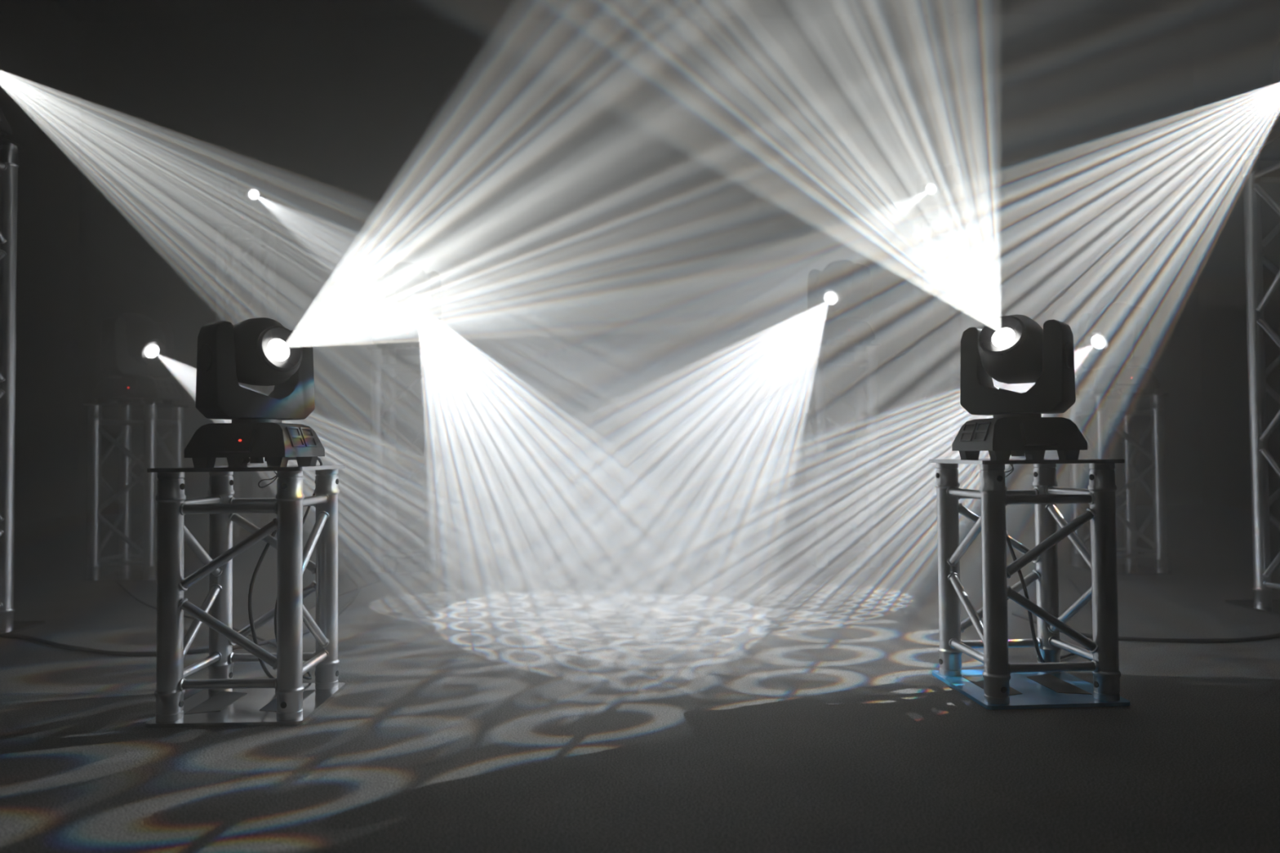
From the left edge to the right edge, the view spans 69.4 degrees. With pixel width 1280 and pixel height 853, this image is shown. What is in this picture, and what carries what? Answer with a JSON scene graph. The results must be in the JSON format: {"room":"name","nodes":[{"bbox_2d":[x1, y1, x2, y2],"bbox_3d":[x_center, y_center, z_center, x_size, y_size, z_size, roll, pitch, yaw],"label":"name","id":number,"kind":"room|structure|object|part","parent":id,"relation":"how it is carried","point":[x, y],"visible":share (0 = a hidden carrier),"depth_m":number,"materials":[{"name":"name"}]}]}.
{"room":"concert stage","nodes":[
{"label":"concert stage","id":0,"kind":"room"},
{"bbox_2d":[0,0,80,521],"bbox_3d":[-5.264,-1.639,2.846,0.100,4.600,11.800,-1,-2,0],"label":"wall","id":1,"kind":"structure","parent":0,"point":[40,41],"depth_m":8.10,"materials":[{"name":"grey paint"}]},
{"bbox_2d":[53,0,1207,22],"bbox_3d":[-0.035,-4.034,2.908,10.800,0.100,12.000,-1,-2,0],"label":"ceiling","id":2,"kind":"structure","parent":0,"point":[85,11],"depth_m":8.47,"materials":[{"name":"black"}]},
{"bbox_2d":[0,504,1279,852],"bbox_3d":[0.006,0.664,2.783,10.800,0.100,12.000,-1,-2,0],"label":"floor","id":3,"kind":"structure","parent":0,"point":[618,681],"depth_m":1.92,"materials":[{"name":"concrete"}]},
{"bbox_2d":[0,135,44,633],"bbox_3d":[-2.091,-0.127,2.755,0.340,1.516,0.500,-1,-2,0],"label":"truss","id":4,"kind":"object","parent":3,"relation":"on","point":[9,165],"visible":1,"depth_m":2.86,"materials":[{"name":"metal"}]},
{"bbox_2d":[0,109,12,137],"bbox_3d":[-2.100,-1.091,2.780,0.282,0.413,0.291,-1,-2,0],"label":"light","id":5,"kind":"object","parent":4,"relation":"on","point":[6,129],"visible":1,"depth_m":2.86,"materials":[{"name":"grey"}]},
{"bbox_3d":[-2.098,-0.880,2.775,0.310,0.008,0.310,0,-2,0],"label":"plate","id":6,"kind":"part","parent":4,"relation":"part of","materials":[{"name":"black metal"}]},
{"bbox_3d":[-2.085,0.627,2.735,0.340,0.008,0.500,0,-2,0],"label":"plate","id":7,"kind":"part","parent":4,"relation":"part of","materials":[{"name":"silver metal"}]},
{"bbox_2d":[81,402,188,582],"bbox_3d":[-2.238,0.286,4.114,0.310,0.766,0.310,-1,-2,0],"label":"truss","id":8,"kind":"object","parent":3,"relation":"on","point":[152,439],"visible":0.85,"depth_m":3.99,"materials":[{"name":"metal"}]},
{"bbox_3d":[-2.234,0.665,4.104,0.310,0.008,0.310,0,-2,0],"label":"plate","id":9,"kind":"part","parent":8,"relation":"part of","materials":[{"name":"silver metal"}]},
{"bbox_3d":[-2.241,-0.093,4.124,0.310,0.008,0.310,0,-2,0],"label":"plate","id":10,"kind":"part","parent":8,"relation":"part of","materials":[{"name":"grey metal"}]},
{"bbox_2d":[92,313,181,404],"bbox_3d":[-2.243,-0.302,4.130,0.282,0.410,0.298,-1,-2,0],"label":"light","id":11,"kind":"object","parent":8,"relation":"on","point":[135,348],"visible":0.99,"depth_m":4.04,"materials":[{"name":"grey"}]},
{"bbox_3d":[-2.113,-0.176,4.127,0.024,0.053,0.129,0,-2,0],"label":"vent frame","id":12,"kind":"part","parent":11,"relation":"part of","materials":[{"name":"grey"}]},
{"bbox_2d":[0,573,359,656],"bbox_3d":[-1.542,0.629,3.062,1.652,0.012,1.322,1,-2,-38],"label":"cable","id":13,"kind":"object","parent":3,"relation":"on","point":[304,632],"visible":0.7,"depth_m":2.58,"materials":[{"name":"black rubber"}]},
{"bbox_2d":[145,464,345,728],"bbox_3d":[-0.835,0.343,1.997,0.310,0.514,0.310,0,-2,-1],"label":"truss","id":14,"kind":"object","parent":3,"relation":"on","point":[284,700],"visible":1,"depth_m":1.87,"materials":[{"name":"silver metal"}]},
{"bbox_2d":[116,457,296,678],"bbox_3d":[-1.444,0.365,3.014,0.203,0.533,2.306,1,-2,-36],"label":"power cable","id":15,"kind":"object","parent":14,"relation":"hanging from","point":[253,635],"visible":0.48,"depth_m":2.07,"materials":[{"name":"black rubber"}]},
{"bbox_3d":[-0.833,0.596,1.990,0.310,0.008,0.310,0,-2,-2],"label":"plate","id":16,"kind":"part","parent":14,"relation":"part of","materials":[{"name":"silver metal"}]},
{"bbox_3d":[-0.837,0.090,2.003,0.310,0.008,0.310,0,-2,-2],"label":"plate","id":17,"kind":"part","parent":14,"relation":"part of","materials":[{"name":"silver metal"}]},
{"bbox_2d":[183,317,324,467],"bbox_3d":[-0.826,-0.073,1.993,0.246,0.318,0.231,-1,-2,0],"label":"light","id":18,"kind":"object","parent":14,"relation":"on","point":[259,351],"visible":1,"depth_m":1.92,"materials":[{"name":"grey plastic"}]},
{"bbox_3d":[-0.723,0.023,1.976,0.019,0.042,0.103,-1,-2,8],"label":"vent frame","id":19,"kind":"part","parent":18,"relation":"part of","materials":[{"name":"grey plastic"}]},
{"bbox_2d":[257,471,277,488],"bbox_3d":[-0.758,0.108,1.901,0.050,0.036,0.018,0,-2,-24],"label":"wire","id":20,"kind":"object","parent":14,"relation":"attached to","point":[276,477],"visible":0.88,"depth_m":1.90,"materials":[{"name":"black rubber"}]},
{"bbox_2d":[274,457,380,679],"bbox_3d":[-1.012,0.360,2.969,0.207,0.532,1.843,0,-2,-11],"label":"cable","id":21,"kind":"object","parent":14,"relation":"hanging from","point":[318,458],"visible":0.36,"depth_m":2.15,"materials":[{"name":"black rubber"}]},
{"bbox_2d":[213,226,278,538],"bbox_3d":[-2.603,-0.283,6.110,0.310,2.016,0.310,-1,-2,0],"label":"truss","id":22,"kind":"object","parent":3,"relation":"on","point":[256,233],"visible":0.51,"depth_m":6.05,"materials":[{"name":"metal"}]},
{"bbox_3d":[-2.611,-1.287,6.137,0.310,0.008,0.310,0,-2,0],"label":"plate","id":23,"kind":"part","parent":22,"relation":"part of","materials":[{"name":"grey metal"}]},
{"bbox_2d":[217,170,274,231],"bbox_3d":[-2.613,-1.496,6.143,0.282,0.411,0.285,-1,-2,0],"label":"light","id":24,"kind":"object","parent":22,"relation":"on","point":[246,197],"visible":0.95,"depth_m":6.05,"materials":[{"name":"grey"}]},
{"bbox_3d":[-2.483,-1.369,6.139,0.024,0.053,0.129,0,-2,0],"label":"vent frame","id":25,"kind":"part","parent":24,"relation":"part of","materials":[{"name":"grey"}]},
{"bbox_3d":[-2.594,0.720,6.084,0.310,0.008,0.310,0,-2,0],"label":"plate","id":26,"kind":"part","parent":22,"relation":"part of","materials":[{"name":"silver metal"}]},
{"bbox_2d":[366,346,449,574],"bbox_3d":[-1.069,0.155,4.288,0.310,1.016,0.310,-1,-2,0],"label":"truss","id":27,"kind":"object","parent":3,"relation":"on","point":[433,393],"visible":1,"depth_m":4.17,"materials":[{"name":"metal"}]},
{"bbox_3d":[-1.073,-0.349,4.301,0.310,0.008,0.310,0,-2,0],"label":"plate","id":28,"kind":"part","parent":27,"relation":"part of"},
{"bbox_2d":[372,262,444,349],"bbox_3d":[-1.075,-0.560,4.307,0.291,0.415,0.255,-1,-2,0],"label":"light","id":29,"kind":"object","parent":27,"relation":"on","point":[409,299],"visible":0.97,"depth_m":4.22,"materials":[{"name":"grey"}]},
{"bbox_3d":[-0.945,-0.431,4.303,0.024,0.053,0.129,0,-2,0],"label":"vent frame","id":30,"kind":"part","parent":29,"relation":"part of","materials":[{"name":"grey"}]},
{"bbox_3d":[-1.064,0.659,4.274,0.310,0.008,0.310,0,-2,0],"label":"plate","id":31,"kind":"part","parent":27,"relation":"part of","materials":[{"name":"silver metal"}]},
{"bbox_2d":[801,343,884,569],"bbox_3d":[0.941,0.138,4.318,0.310,1.016,0.310,-1,-2,0],"label":"truss","id":32,"kind":"object","parent":3,"relation":"on","point":[815,364],"visible":1,"depth_m":4.20,"materials":[{"name":"metal"}]},
{"bbox_2d":[805,259,875,346],"bbox_3d":[0.935,-0.576,4.337,0.288,0.414,0.261,-1,-2,0],"label":"light","id":33,"kind":"object","parent":32,"relation":"on","point":[839,295],"visible":0.98,"depth_m":4.25,"materials":[{"name":"grey"}]},
{"bbox_3d":[0.807,-0.446,4.333,0.024,0.053,0.129,0,-2,0],"label":"vent frame","id":34,"kind":"part","parent":33,"relation":"part of","materials":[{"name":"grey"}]},
{"bbox_3d":[0.937,-0.365,4.331,0.310,0.008,0.310,0,-2,0],"label":"plate","id":35,"kind":"part","parent":32,"relation":"part of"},
{"bbox_3d":[0.946,0.642,4.304,0.310,0.008,0.310,0,-2,0],"label":"plate","id":36,"kind":"part","parent":32,"relation":"part of","materials":[{"name":"silver metal"}]},
{"bbox_2d":[910,220,973,533],"bbox_3d":[1.997,-0.324,6.110,0.310,2.016,0.310,-1,-2,0],"label":"truss","id":37,"kind":"object","parent":3,"relation":"on","point":[929,228],"visible":0.78,"depth_m":6.08,"materials":[{"name":"metal"}]},
{"bbox_2d":[913,164,966,226],"bbox_3d":[1.987,-1.537,6.143,0.282,0.412,0.286,-1,-2,0],"label":"light","id":38,"kind":"object","parent":37,"relation":"on","point":[939,190],"visible":0.98,"depth_m":6.05,"materials":[{"name":"grey"}]},
{"bbox_3d":[1.859,-1.407,6.139,0.024,0.053,0.129,0,-2,0],"label":"vent frame","id":39,"kind":"part","parent":38,"relation":"part of","materials":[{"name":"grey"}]},
{"bbox_3d":[1.988,-1.327,6.137,0.310,0.008,0.310,0,-2,0],"label":"plate","id":40,"kind":"part","parent":37,"relation":"part of","materials":[{"name":"white"}]},
{"bbox_3d":[2.006,0.680,6.084,0.310,0.008,0.310,0,-2,0],"label":"plate","id":41,"kind":"part","parent":37,"relation":"part of","materials":[{"name":"silver metal"}]},
{"bbox_2d":[928,457,1129,710],"bbox_3d":[0.859,0.331,2.077,0.310,0.514,0.310,0,-2,-4],"label":"truss","id":42,"kind":"object","parent":3,"relation":"on","point":[1002,685],"visible":0.99,"depth_m":1.96,"materials":[{"name":"silver metal"}]},
{"bbox_2d":[1004,464,1013,477],"bbox_3d":[0.784,0.097,1.976,0.050,0.036,0.018,0,-2,-24],"label":"wire","id":43,"kind":"object","parent":42,"relation":"attached to","point":[1011,465],"visible":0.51,"depth_m":1.97,"materials":[{"name":"black rubber"}]},
{"bbox_2d":[951,314,1087,460],"bbox_3d":[0.844,-0.088,2.073,0.250,0.324,0.215,-1,-2,0],"label":"light","id":44,"kind":"object","parent":42,"relation":"on","point":[1015,348],"visible":1,"depth_m":2.01,"materials":[{"name":"grey plastic"}]},
{"bbox_3d":[0.744,0.012,2.052,0.019,0.042,0.103,0,-2,-10],"label":"vent frame","id":45,"kind":"part","parent":44,"relation":"part of","materials":[{"name":"grey plastic"}]},
{"bbox_3d":[0.857,0.078,2.083,0.310,0.008,0.310,0,-2,-4],"label":"plate","id":46,"kind":"part","parent":42,"relation":"part of","materials":[{"name":"silver metal"}]},
{"bbox_3d":[0.861,0.584,2.070,0.310,0.008,0.310,0,-2,-4],"label":"plate","id":47,"kind":"part","parent":42,"relation":"part of","materials":[{"name":"silver metal"}]},
{"bbox_2d":[1005,450,1092,662],"bbox_3d":[1.370,0.338,2.917,0.216,0.534,1.899,-1,-2,30],"label":"power cable","id":48,"kind":"object","parent":42,"relation":"hanging from","point":[1020,573],"visible":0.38,"depth_m":2.13,"materials":[{"name":"black rubber"}]},
{"bbox_2d":[1067,392,1173,575],"bbox_3d":[2.089,0.246,4.054,0.310,0.766,0.310,-1,-2,0],"label":"truss","id":49,"kind":"object","parent":3,"relation":"on","point":[1100,448],"visible":0.7,"depth_m":3.94,"materials":[{"name":"metal"}]},
{"bbox_2d":[1075,302,1159,395],"bbox_3d":[2.084,-0.342,4.070,0.282,0.411,0.299,-1,-2,0],"label":"light","id":50,"kind":"object","parent":49,"relation":"on","point":[1113,339],"visible":1,"depth_m":3.98,"materials":[{"name":"grey"}]},
{"bbox_3d":[1.956,-0.213,4.067,0.024,0.053,0.129,0,-2,0],"label":"vent frame","id":51,"kind":"part","parent":50,"relation":"part of","materials":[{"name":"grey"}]},
{"bbox_3d":[2.092,0.625,4.044,0.310,0.008,0.310,0,-2,0],"label":"plate","id":52,"kind":"part","parent":49,"relation":"part of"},
{"bbox_3d":[2.086,-0.132,4.064,0.310,0.008,0.310,0,-2,0],"label":"plate","id":53,"kind":"part","parent":49,"relation":"part of","materials":[{"name":"grey metal"}]},
{"bbox_2d":[1011,611,1279,643],"bbox_3d":[2.020,0.587,2.643,1.734,0.012,0.398,-1,-2,10],"label":"cable","id":54,"kind":"object","parent":3,"relation":"on","point":[1087,635],"visible":0.74,"depth_m":2.55,"materials":[{"name":"black rubber"}]},
{"bbox_2d":[1224,135,1279,617],"bbox_3d":[2.179,-0.158,2.965,0.340,1.516,0.500,-1,-2,0],"label":"truss","id":55,"kind":"object","parent":3,"relation":"on","point":[1256,326],"visible":1,"depth_m":3.07,"materials":[{"name":"metal"}]},
{"bbox_3d":[2.185,0.595,2.945,0.340,0.008,0.500,0,-2,0],"label":"plate","id":56,"kind":"part","parent":55,"relation":"part of","materials":[{"name":"silver metal"}]},
{"bbox_3d":[2.172,-0.912,2.985,0.310,0.008,0.310,0,-2,0],"label":"plate","id":57,"kind":"part","parent":55,"relation":"part of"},
{"bbox_2d":[1259,41,1279,145],"bbox_3d":[2.210,-1.123,2.990,0.282,0.414,0.297,-1,-2,0],"label":"light","id":58,"kind":"object","parent":55,"relation":"on","point":[1272,131],"visible":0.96,"depth_m":3.09,"materials":[{"name":"grey"}]},
{"bbox_3d":[2.083,-0.993,2.987,0.024,0.053,0.129,0,-2,0],"label":"vent frame","id":59,"kind":"part","parent":58,"relation":"part of","materials":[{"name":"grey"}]},
{"bbox_2d":[77,12,1204,514],"bbox_3d":[-0.013,-1.530,8.669,10.400,4.600,0.150,-1,-2,0],"label":"wall","id":60,"kind":"structure","parent":0,"point":[624,223],"depth_m":8.61,"materials":[{"name":"grey paint"}]},
{"bbox_2d":[1191,0,1279,511],"bbox_3d":[5.235,-1.731,2.846,0.100,4.600,11.800,-1,-2,0],"label":"wall","id":61,"kind":"structure","parent":0,"point":[1234,42],"depth_m":8.13,"materials":[{"name":"grey paint"}]}
]}

